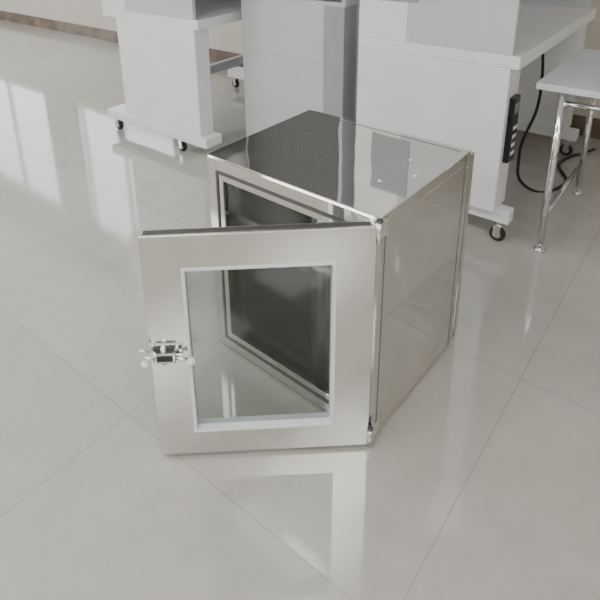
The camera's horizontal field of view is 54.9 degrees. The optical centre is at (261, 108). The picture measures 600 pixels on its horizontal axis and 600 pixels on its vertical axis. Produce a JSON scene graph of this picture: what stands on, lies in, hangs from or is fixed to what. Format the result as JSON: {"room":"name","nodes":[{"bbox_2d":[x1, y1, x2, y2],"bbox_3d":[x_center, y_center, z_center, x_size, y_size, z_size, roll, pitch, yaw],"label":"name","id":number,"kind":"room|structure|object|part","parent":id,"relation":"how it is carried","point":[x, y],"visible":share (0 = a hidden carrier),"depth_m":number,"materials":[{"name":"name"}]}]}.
{"room":"laboratory","nodes":[
{"label":"laboratory","id":0,"kind":"room"},
{"bbox_2d":[0,19,599,599],"bbox_3d":[-2.389,0.766,2.150,15.000,0.100,7.600,14,25,38],"label":"floor","id":1,"kind":"structure","parent":0,"point":[483,483],"depth_m":1.59,"materials":[{"name":"tile"}]},
{"bbox_2d":[102,0,243,150],"bbox_3d":[-0.263,-0.765,3.545,0.886,1.750,1.220,14,25,38],"label":"bench","id":2,"kind":"object","parent":1,"relation":"on","point":[166,67],"visible":0.74,"depth_m":3.16,"materials":[{"name":"white metal"}]},
{"bbox_3d":[-0.552,-0.198,3.251,0.650,0.588,0.100,14,25,38],"label":"leg panel","id":3,"kind":"part","parent":2,"relation":"part of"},
{"bbox_2d":[103,0,241,29],"bbox_3d":[-0.242,-0.656,3.567,0.800,0.050,1.200,14,25,38],"label":"countertop","id":4,"kind":"structure","parent":2,"relation":"on","point":[209,13],"depth_m":3.11,"materials":[{"name":"white laminate"}]},
{"bbox_3d":[-0.413,-0.245,3.875,0.040,0.060,1.000,14,25,38],"label":"cross rail","id":5,"kind":"part","parent":2,"relation":"part of","materials":[{"name":"grey metal"}]},
{"bbox_2d":[241,0,359,136],"bbox_3d":[0.488,-0.734,3.168,0.658,1.900,1.112,14,25,38],"label":"tall cabinet","id":6,"kind":"object","parent":1,"relation":"on","point":[300,56],"visible":0.39,"depth_m":2.86,"materials":[{"name":"white metal"}]},
{"bbox_3d":[0.119,-0.965,2.649,0.600,0.900,0.006,14,25,38],"label":"perforated panel","id":7,"kind":"part","parent":6,"relation":"part of","materials":[{"name":"grey metal"}]},
{"bbox_3d":[0.378,-0.101,2.809,0.114,0.810,0.112,14,25,38],"label":"corner post","id":8,"kind":"part","parent":6,"relation":"part of","materials":[{"name":"grey metal"}]},
{"bbox_3d":[0.779,-0.242,3.164,0.018,0.760,0.950,14,25,38],"label":"door","id":9,"kind":"part","parent":6,"relation":"part of","materials":[{"name":"white metal"}]},
{"bbox_2d":[137,110,474,454],"bbox_3d":[0.099,0.484,1.595,0.582,0.664,0.925,15,25,40],"label":"box","id":10,"kind":"object","parent":1,"relation":"on","point":[334,246],"visible":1,"depth_m":1.47,"materials":[{"name":"silver metal"}]},
{"bbox_3d":[-0.261,0.581,1.340,0.026,0.011,0.011,-2,19,-1],"label":"latch hook rod","id":11,"kind":"part","parent":10,"relation":"part of","materials":[{"name":"silver metal"}]},
{"bbox_3d":[-0.221,0.574,1.357,0.072,0.048,0.004,-2,19,-1],"label":"latch plate","id":12,"kind":"part","parent":10,"relation":"part of","materials":[{"name":"silver metal"}]},
{"bbox_3d":[-0.187,0.585,1.345,0.036,0.017,0.011,1,20,8],"label":"latch lever","id":13,"kind":"part","parent":10,"relation":"part of","materials":[{"name":"silver metal"}]},
{"bbox_3d":[-0.164,0.589,1.344,0.022,0.018,0.022,-2,19,-1],"label":"latch knob","id":14,"kind":"part","parent":10,"relation":"part of","materials":[{"name":"white plastic"}]},
{"bbox_3d":[0.000,0.566,1.380,0.526,0.639,0.030,-2,19,-1],"label":"door frame","id":15,"kind":"part","parent":10,"relation":"part of","materials":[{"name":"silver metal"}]},
{"bbox_3d":[0.395,0.368,1.912,0.568,0.638,0.026,15,25,40],"label":"door frame","id":16,"kind":"part","parent":10,"relation":"part of","materials":[{"name":"silver metal"}]},
{"bbox_2d":[356,0,596,240],"bbox_3d":[1.032,-0.494,2.666,0.751,1.750,1.204,14,25,38],"label":"bench","id":17,"kind":"object","parent":1,"relation":"on","point":[464,74],"visible":0.8,"depth_m":2.30,"materials":[{"name":"white metal"}]},
{"bbox_3d":[0.707,0.057,2.421,0.635,0.588,0.130,14,25,38],"label":"leg panel","id":18,"kind":"part","parent":17,"relation":"part of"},
{"bbox_2d":[359,3,596,69],"bbox_3d":[1.054,-0.386,2.690,0.665,0.050,1.200,14,25,38],"label":"countertop","id":19,"kind":"structure","parent":17,"relation":"on","point":[540,28],"depth_m":2.37,"materials":[{"name":"white laminate"}]},
{"bbox_3d":[0.956,0.077,2.202,0.022,0.265,0.065,14,25,38],"label":"panel","id":20,"kind":"part","parent":17,"relation":"part of","materials":[{"name":"black plastic"}]},
{"bbox_3d":[1.394,-0.232,3.188,0.635,0.588,0.130,14,25,38],"label":"leg panel","id":21,"kind":"part","parent":17,"relation":"part of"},
{"bbox_2d":[516,54,595,192],"bbox_3d":[1.486,-0.041,2.903,0.313,0.732,0.709,14,25,38],"label":"power cable","id":22,"kind":"object","parent":17,"relation":"attached to","point":[542,55],"visible":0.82,"depth_m":2.91,"materials":[{"name":"black rubber"}]},
{"bbox_2d":[533,48,599,252],"bbox_3d":[1.479,0.204,2.249,0.670,0.685,0.654,14,25,38],"label":"stool","id":23,"kind":"object","parent":1,"relation":"on","point":[579,74],"visible":1,"depth_m":2.20,"materials":[{"name":"silver metal"}]},
{"bbox_3d":[1.097,0.234,2.180,0.027,0.625,0.027,14,25,38],"label":"leg","id":24,"kind":"part","parent":23,"relation":"part of","materials":[{"name":"silver metal"}]},
{"bbox_3d":[1.295,0.330,2.457,0.020,0.020,0.600,14,25,38],"label":"rail","id":25,"kind":"part","parent":23,"relation":"part of","materials":[{"name":"silver metal"}]},
{"bbox_2d":[536,48,599,98],"bbox_3d":[1.472,-0.107,2.141,0.670,0.025,0.650,14,25,38],"label":"seat","id":26,"kind":"object","parent":23,"relation":"attached to","point":[579,74],"depth_m":2.16,"materials":[{"name":"white plastic"}]},
{"bbox_3d":[1.300,0.030,1.921,0.550,0.020,0.020,14,25,38],"label":"rail","id":27,"kind":"part","parent":23,"relation":"part of","materials":[{"name":"silver metal"}]},
{"bbox_3d":[1.482,0.072,2.610,0.027,0.625,0.027,14,25,38],"label":"leg","id":28,"kind":"part","parent":23,"relation":"part of","materials":[{"name":"silver metal"}]},
{"bbox_2d":[0,0,599,118],"bbox_3d":[0.073,-1.796,4.417,15.000,3.100,0.200,14,25,38],"label":"wall","id":29,"kind":"structure","parent":0,"point":[225,37],"depth_m":6.18,"materials":[{"name":"paint"}]},
{"bbox_2d":[0,10,599,139],"bbox_3d":[0.045,-0.361,4.833,15.000,0.120,0.015,14,25,38],"label":"baseboard","id":30,"kind":"structure","parent":29,"relation":"attached to","point":[578,121],"depth_m":6.33,"materials":[{"name":"brown stone"}]}
]}

